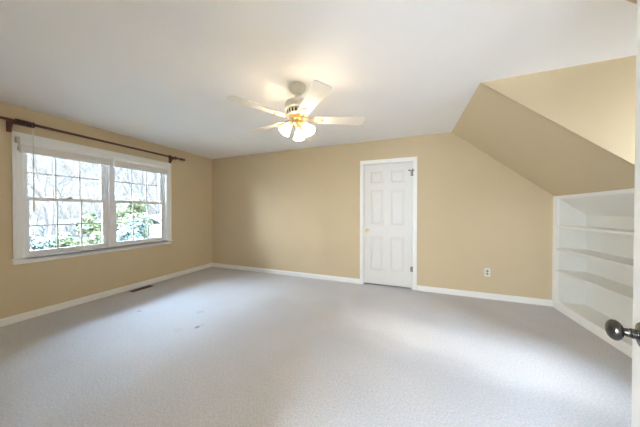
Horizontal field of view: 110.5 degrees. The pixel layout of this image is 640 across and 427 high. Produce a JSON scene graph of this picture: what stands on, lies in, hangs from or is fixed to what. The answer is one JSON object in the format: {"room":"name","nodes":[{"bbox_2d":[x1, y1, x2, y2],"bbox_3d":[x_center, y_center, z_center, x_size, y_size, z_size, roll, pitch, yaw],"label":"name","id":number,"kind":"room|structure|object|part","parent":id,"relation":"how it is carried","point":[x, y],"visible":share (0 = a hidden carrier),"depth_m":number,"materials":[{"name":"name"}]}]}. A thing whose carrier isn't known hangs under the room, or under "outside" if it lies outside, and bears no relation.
{"room":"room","nodes":[
{"label":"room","id":0,"kind":"room"},
{"bbox_2d":[0,102,211,318],"bbox_3d":[-3.218,0.000,3.259,0.140,2.440,4.165,0,1,21],"label":"wall","id":1,"kind":"structure","parent":0,"point":[27,287],"depth_m":3.19,"materials":[{"name":"beige paint"}]},
{"bbox_2d":[11,131,171,258],"bbox_3d":[-3.175,-0.211,3.341,0.158,1.432,1.796,0,1,21],"label":"window","id":2,"kind":"structure","parent":1,"relation":"in","point":[103,179],"depth_m":2.84,"materials":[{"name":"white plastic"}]},
{"bbox_2d":[15,136,112,165],"bbox_3d":[-3.236,-0.779,2.880,0.058,0.170,0.871,0,1,21],"label":"window blind","id":3,"kind":"object","parent":2,"relation":"attached to","point":[23,146],"visible":1,"depth_m":2.79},
{"bbox_3d":[-3.238,-0.706,2.896,0.041,0.020,0.835,0,1,21],"label":"rail","id":4,"kind":"part","parent":3,"relation":"part of","materials":[{"name":"white plastic"}]},
{"bbox_3d":[-3.372,-0.493,2.965,0.032,0.668,0.767,0,1,21],"label":"sash","id":5,"kind":"part","parent":2,"relation":"part of","materials":[{"name":"clear glass"}]},
{"bbox_3d":[-3.336,0.152,2.957,0.030,0.701,0.767,0,1,21],"label":"sash","id":6,"kind":"part","parent":2,"relation":"part of","materials":[{"name":"white plastic"}]},
{"bbox_2d":[112,158,168,174],"bbox_3d":[-2.931,-0.768,3.684,0.045,0.132,0.816,0,1,21],"label":"window blind","id":7,"kind":"object","parent":2,"relation":"attached to","point":[121,163],"visible":0.98,"depth_m":3.61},
{"bbox_3d":[-2.933,-0.714,3.686,0.041,0.020,0.806,0,1,21],"label":"rail","id":8,"kind":"part","parent":7,"relation":"part of","materials":[{"name":"white plastic"}]},
{"bbox_2d":[11,240,172,264],"bbox_3d":[-3.127,0.538,3.330,0.102,0.066,1.832,0,1,21],"label":"window sill","id":9,"kind":"structure","parent":1,"relation":"attached to","point":[47,257],"depth_m":3.01,"materials":[{"name":"white paint"}]},
{"bbox_2d":[0,116,184,162],"bbox_3d":[-3.090,-0.980,3.211,0.126,0.144,2.395,0,1,21],"label":"curtain rod","id":10,"kind":"object","parent":1,"relation":"attached to","point":[10,122],"visible":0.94,"depth_m":2.88,"materials":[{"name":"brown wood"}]},
{"bbox_2d":[0,263,211,326],"bbox_3d":[-3.126,1.179,3.294,0.014,0.082,3.775,0,1,21],"label":"baseboard","id":11,"kind":"structure","parent":1,"relation":"attached to","point":[34,313],"depth_m":3.07,"materials":[{"name":"white paint"}]},
{"bbox_2d":[108,161,164,246],"bbox_3d":[-3.043,-0.177,3.719,0.134,1.355,0.843,0,1,21],"label":"window","id":12,"kind":"structure","parent":1,"relation":"in","point":[161,202],"depth_m":3.63,"materials":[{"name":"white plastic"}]},
{"bbox_3d":[-3.068,-0.500,3.752,0.032,0.668,0.757,0,1,21],"label":"sash","id":13,"kind":"part","parent":12,"relation":"part of","materials":[{"name":"white plastic"}]},
{"bbox_3d":[-3.032,0.144,3.744,0.030,0.701,0.757,0,1,21],"label":"sash","id":14,"kind":"part","parent":12,"relation":"part of","materials":[{"name":"white plastic"}]},
{"bbox_2d":[0,267,631,426],"bbox_3d":[-0.258,1.313,1.433,6.985,0.150,5.465,0,1,21],"label":"floor","id":15,"kind":"structure","parent":0,"point":[211,346],"depth_m":1.84,"materials":[{"name":"carpet"}]},
{"bbox_2d":[129,285,152,291],"bbox_3d":[-2.887,1.214,3.591,0.110,0.006,0.300,0,1,21],"label":"floor vent","id":16,"kind":"object","parent":15,"relation":"in","point":[148,286],"visible":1,"depth_m":3.59,"materials":[{"name":"brown metal"}]},
{"bbox_2d":[552,188,633,357],"bbox_3d":[2.951,0.506,2.244,0.294,1.448,1.347,0,1,21],"label":"bookcase","id":17,"kind":"object","parent":15,"relation":"on","point":[593,250],"visible":0.99,"depth_m":2.49,"materials":[{"name":"white paint"}]},
{"bbox_3d":[3.171,0.494,2.792,0.254,1.401,0.018,0,1,21],"label":"panel","id":18,"kind":"part","parent":17,"relation":"part of","materials":[{"name":"beige paint"}]},
{"bbox_3d":[2.823,1.181,2.288,0.028,0.098,1.185,0,1,21],"label":"rail","id":19,"kind":"part","parent":17,"relation":"part of","materials":[{"name":"white paint"}]},
{"bbox_3d":[2.944,0.736,2.237,0.276,0.027,1.185,0,1,21],"label":"shelf","id":20,"kind":"part","parent":17,"relation":"part of","materials":[{"name":"beige paint"}]},
{"bbox_3d":[2.944,0.458,2.235,0.276,0.027,1.185,0,1,21],"label":"shelf","id":21,"kind":"part","parent":17,"relation":"part of","materials":[{"name":"beige paint"}]},
{"bbox_3d":[2.944,0.173,2.232,0.276,0.027,1.185,0,1,21],"label":"shelf","id":22,"kind":"part","parent":17,"relation":"part of","materials":[{"name":"beige paint"}]},
{"bbox_3d":[2.954,1.143,2.237,0.254,0.018,1.185,0,1,21],"label":"panel","id":23,"kind":"part","parent":17,"relation":"part of","materials":[{"name":"beige paint"}]},
{"bbox_3d":[2.954,-0.083,2.226,0.254,0.233,1.185,0,1,21],"label":"sloped panel","id":24,"kind":"part","parent":17,"relation":"part of","materials":[{"name":"beige paint"}]},
{"bbox_3d":[3.078,0.611,2.184,0.012,1.178,1.221,0,1,21],"label":"panel","id":25,"kind":"part","parent":17,"relation":"part of","materials":[{"name":"beige paint"}]},
{"bbox_2d":[0,0,636,158],"bbox_3d":[-0.258,-1.262,1.409,6.985,0.120,5.465,0,1,21],"label":"ceiling","id":26,"kind":"structure","parent":0,"point":[160,72],"depth_m":1.69,"materials":[{"name":"paint"}]},
{"bbox_2d":[226,80,364,141],"bbox_3d":[-0.221,-0.966,2.146,1.238,0.487,1.226,0,1,21],"label":"ceiling fan","id":27,"kind":"object","parent":26,"relation":"hanging from","point":[297,109],"visible":1,"depth_m":2.04,"materials":[{"name":"white wood"}]},
{"bbox_3d":[-0.521,-0.893,1.855,0.475,0.032,0.138,0,1,-40],"label":"blade","id":28,"kind":"part","parent":27,"relation":"part of","materials":[{"name":"white wood"}]},
{"bbox_3d":[-0.555,-0.898,2.327,0.475,0.032,0.138,0,1,32],"label":"blade","id":29,"kind":"part","parent":27,"relation":"part of","materials":[{"name":"white wood"}]},
{"bbox_3d":[-0.329,-0.783,2.053,0.111,0.124,0.116,0,1,21],"label":"lamp shade","id":30,"kind":"part","parent":27,"relation":"part of","materials":[{"name":"white glass"}]},
{"bbox_3d":[-0.217,-0.785,2.242,0.113,0.124,0.120,0,1,21],"label":"lamp shade","id":31,"kind":"part","parent":27,"relation":"part of","materials":[{"name":"white glass"}]},
{"bbox_3d":[-0.102,-0.783,2.046,0.117,0.124,0.108,0,1,-4],"label":"lamp shade","id":32,"kind":"part","parent":27,"relation":"part of","materials":[{"name":"white glass"}]},
{"bbox_3d":[-0.117,-0.899,2.505,0.138,0.032,0.475,0,1,14],"label":"blade","id":33,"kind":"part","parent":27,"relation":"part of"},
{"bbox_3d":[-0.061,-0.892,1.742,0.138,0.032,0.475,0,1,-22],"label":"blade","id":34,"kind":"part","parent":27,"relation":"part of","materials":[{"name":"white wood"}]},
{"bbox_3d":[0.188,-0.896,2.143,0.475,0.032,0.138,0,1,-4],"label":"blade","id":35,"kind":"part","parent":27,"relation":"part of","materials":[{"name":"white wood"}]},
{"bbox_2d":[212,132,552,299],"bbox_3d":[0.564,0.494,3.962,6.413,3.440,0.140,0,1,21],"label":"wall","id":36,"kind":"structure","parent":0,"point":[288,210],"depth_m":3.57,"materials":[{"name":"beige paint"}]},
{"bbox_2d":[212,263,359,283],"bbox_3d":[-0.884,1.168,4.445,3.368,0.082,0.014,0,1,21],"label":"baseboard","id":37,"kind":"structure","parent":36,"relation":"attached to","point":[281,272],"depth_m":4.32,"materials":[{"name":"white paint"}]},
{"bbox_2d":[364,161,412,287],"bbox_3d":[1.122,0.180,3.656,0.806,2.018,0.101,0,1,21],"label":"door","id":38,"kind":"structure","parent":36,"relation":"in","point":[388,187],"depth_m":3.67,"materials":[{"name":"white paint"}]},
{"bbox_2d":[360,156,416,290],"bbox_3d":[1.135,0.158,3.729,0.901,2.115,0.158,0,1,21],"label":"door frame","id":39,"kind":"structure","parent":36,"relation":"attached to","point":[404,159],"depth_m":3.58,"materials":[{"name":"white paint"}]},
{"bbox_2d":[417,285,552,306],"bbox_3d":[2.298,1.180,3.217,1.636,0.082,0.014,0,1,21],"label":"baseboard","id":40,"kind":"structure","parent":36,"relation":"attached to","point":[545,302],"depth_m":3.17,"materials":[{"name":"white paint"}]},
{"bbox_2d":[484,268,489,276],"bbox_3d":[2.396,0.843,3.178,0.070,0.116,0.011,0,1,21],"label":"wall outlet","id":41,"kind":"object","parent":36,"relation":"attached to","point":[486,270],"visible":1,"depth_m":3.18,"materials":[{"name":"white plastic"}]},
{"bbox_2d":[452,55,635,195],"bbox_3d":[2.642,-0.046,2.350,1.962,2.550,1.382,0,1,21],"label":"wall","id":42,"kind":"structure","parent":0,"point":[558,161],"depth_m":1.93,"materials":[{"name":"beige paint"}]},
{"label":"curtain ring","id":43,"kind":"object","parent":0,"visible":0},
{"bbox_2d":[33,129,34,211],"bbox_3d":[-3.303,-0.506,2.559,0.014,0.965,0.012,0,1,21],"label":"wand","id":44,"kind":"object","parent":43,"relation":"hanging from","point":[33,129],"visible":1,"depth_m":2.56,"materials":[{"name":"plastic"}]},
{"label":"outside","id":45,"kind":"structure","parent":0,"visible":0},
{"bbox_2d":[29,218,101,250],"bbox_3d":[-35.180,1.964,40.389,85.295,0.200,130.000,0,1,21],"label":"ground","id":46,"kind":"structure","parent":45,"point":[101,218],"depth_m":34.19,"materials":[{"name":"white snow"}]},
{"bbox_2d":[30,235,54,249],"bbox_3d":[-6.644,1.359,5.159,0.722,1.700,0.665,0,1,21],"label":"evergreen shrub","id":47,"kind":"object","parent":46,"relation":"on","point":[40,243],"visible":0.2,"depth_m":5.18,"materials":[{"name":"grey plant"}]},
{"bbox_2d":[27,154,68,241],"bbox_3d":[-14.870,-4.106,10.372,6.964,12.542,6.942,0,1,36],"label":"bare tree","id":48,"kind":"object","parent":46,"relation":"on","point":[35,164],"visible":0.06,"depth_m":11.07,"materials":[{"name":"grey plant"}]},
{"bbox_2d":[27,156,84,230],"bbox_3d":[-22.082,-2.797,16.156,7.896,9.818,6.726,0,1,21],"label":"bare tree","id":49,"kind":"object","parent":46,"relation":"on","point":[32,156],"visible":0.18,"depth_m":16.11,"materials":[{"name":"grey plant"}]},
{"bbox_2d":[48,232,79,247],"bbox_3d":[-6.707,1.341,5.806,0.803,1.724,0.850,0,1,-15],"label":"evergreen shrub","id":50,"kind":"object","parent":46,"relation":"on","point":[65,240],"visible":0.23,"depth_m":5.78,"materials":[{"name":"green plant"}]},
{"bbox_2d":[28,155,99,236],"bbox_3d":[-20.753,-4.131,16.776,7.399,12.480,8.651,0,1,14],"label":"bare tree","id":51,"kind":"object","parent":46,"relation":"on","point":[62,190],"visible":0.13,"depth_m":17.42,"materials":[{"name":"grey plant"}]},
{"bbox_2d":[27,155,118,248],"bbox_3d":[-11.040,-1.782,7.301,4.398,7.938,7.450,0,1,13],"label":"bare tree","id":52,"kind":"object","parent":46,"relation":"on","point":[49,206],"visible":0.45,"depth_m":8.25,"materials":[{"name":"grey plant"}]},
{"bbox_2d":[27,154,138,214],"bbox_3d":[-16.372,-3.092,15.192,8.744,10.406,10.474,0,1,12],"label":"bare tree","id":53,"kind":"object","parent":46,"relation":"on","point":[30,154],"visible":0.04,"depth_m":15.62,"materials":[{"name":"grey plant"}]},
{"bbox_2d":[75,212,101,245],"bbox_3d":[-7.445,1.065,7.284,1.078,2.243,1.003,0,1,-28],"label":"evergreen shrub","id":54,"kind":"object","parent":46,"relation":"on","point":[94,230],"visible":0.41,"depth_m":7.13,"materials":[{"name":"green plant"}]},
{"bbox_2d":[29,191,159,249],"bbox_3d":[-13.983,0.339,16.999,13.040,3.521,14.675,0,1,34],"label":"undergrowth","id":55,"kind":"object","parent":46,"relation":"on","point":[71,228],"visible":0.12,"depth_m":12.26,"materials":[{"name":"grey plant"}]},
{"bbox_2d":[71,163,120,217],"bbox_3d":[-20.504,-2.260,20.817,5.852,8.638,4.560,0,1,-3],"label":"bare tree","id":56,"kind":"object","parent":46,"relation":"on","point":[85,163],"visible":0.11,"depth_m":19.91,"materials":[{"name":"grey plant"}]},
{"bbox_2d":[43,162,156,203],"bbox_3d":[-11.265,-3.190,14.615,7.939,10.616,8.635,0,1,-19],"label":"bare tree","id":57,"kind":"object","parent":46,"relation":"on","point":[85,162],"visible":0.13,"depth_m":13.12,"materials":[{"name":"grey plant"}]},
{"bbox_2d":[53,160,155,198],"bbox_3d":[-14.786,-3.123,17.053,5.801,10.453,11.026,0,1,24],"label":"bare tree","id":58,"kind":"object","parent":46,"relation":"on","point":[142,179],"visible":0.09,"depth_m":16.63,"materials":[{"name":"grey plant"}]},
{"bbox_2d":[81,169,140,205],"bbox_3d":[-22.622,-3.197,25.091,6.882,10.428,5.896,0,1,21],"label":"bare tree","id":59,"kind":"object","parent":46,"relation":"on","point":[116,169],"visible":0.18,"depth_m":25.17,"materials":[{"name":"grey plant"}]},
{"bbox_2d":[80,162,150,231],"bbox_3d":[-10.693,-2.539,9.921,6.619,9.462,5.253,0,1,15],"label":"bare tree","id":60,"kind":"object","parent":46,"relation":"on","point":[117,187],"visible":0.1,"depth_m":9.43,"materials":[{"name":"grey plant"}]},
{"bbox_2d":[77,166,155,200],"bbox_3d":[-17.267,-1.997,20.422,5.773,8.113,7.541,0,1,-32],"label":"bare tree","id":61,"kind":"object","parent":46,"relation":"on","point":[82,166],"visible":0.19,"depth_m":20.12,"materials":[{"name":"grey plant"}]},
{"bbox_2d":[81,164,159,223],"bbox_3d":[-9.065,-2.961,11.768,7.548,10.215,6.347,0,1,-13],"label":"bare tree","id":62,"kind":"object","parent":46,"relation":"on","point":[157,210],"visible":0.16,"depth_m":12.36,"materials":[{"name":"grey plant"}]},
{"bbox_2d":[88,164,156,212],"bbox_3d":[-10.850,-2.793,15.290,7.872,9.811,6.907,0,1,-26],"label":"bare tree","id":63,"kind":"object","parent":46,"relation":"on","point":[96,164],"visible":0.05,"depth_m":14.37,"materials":[{"name":"grey plant"}]},
{"bbox_2d":[117,218,145,241],"bbox_3d":[-6.662,1.167,7.712,1.128,2.032,1.278,0,1,21],"label":"evergreen shrub","id":64,"kind":"object","parent":46,"relation":"on","point":[127,233],"visible":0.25,"depth_m":7.64,"materials":[{"name":"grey plant"}]},
{"bbox_2d":[116,193,156,238],"bbox_3d":[-7.547,0.628,9.466,1.690,3.072,1.892,0,1,21],"label":"evergreen shrub","id":65,"kind":"object","parent":46,"relation":"on","point":[124,211],"visible":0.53,"depth_m":9.05,"materials":[{"name":"green plant"}]},
{"bbox_2d":[116,167,156,201],"bbox_3d":[-14.175,-2.845,19.459,7.296,9.837,7.677,0,1,-26],"label":"bare tree","id":66,"kind":"object","parent":46,"relation":"on","point":[117,167],"visible":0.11,"depth_m":19.64,"materials":[{"name":"grey plant"}]},
{"bbox_2d":[142,215,159,237],"bbox_3d":[-8.262,1.102,11.934,1.900,2.070,2.040,0,1,13],"label":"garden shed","id":67,"kind":"object","parent":46,"relation":"on","point":[155,228],"visible":0.02,"depth_m":10.99,"materials":[{"name":"white"}]},
{"bbox_3d":[-0.842,0.529,0.319,6.413,3.440,0.120,0,1,21],"label":"wall","id":68,"kind":"structure","parent":0,"visible":0},
{"bbox_2d":[605,0,639,426],"bbox_3d":[0.573,0.218,0.262,0.149,2.026,0.801,0,1,40],"label":"door","id":69,"kind":"structure","parent":68,"relation":"in","point":[614,329],"depth_m":0.56,"materials":[{"name":"white paint"}]},
{"bbox_3d":[0.756,0.294,0.552,0.057,0.060,0.060,0,1,40],"label":"knob","id":70,"kind":"part","parent":69,"relation":"part of","materials":[{"name":"grey metal"}]}
]}

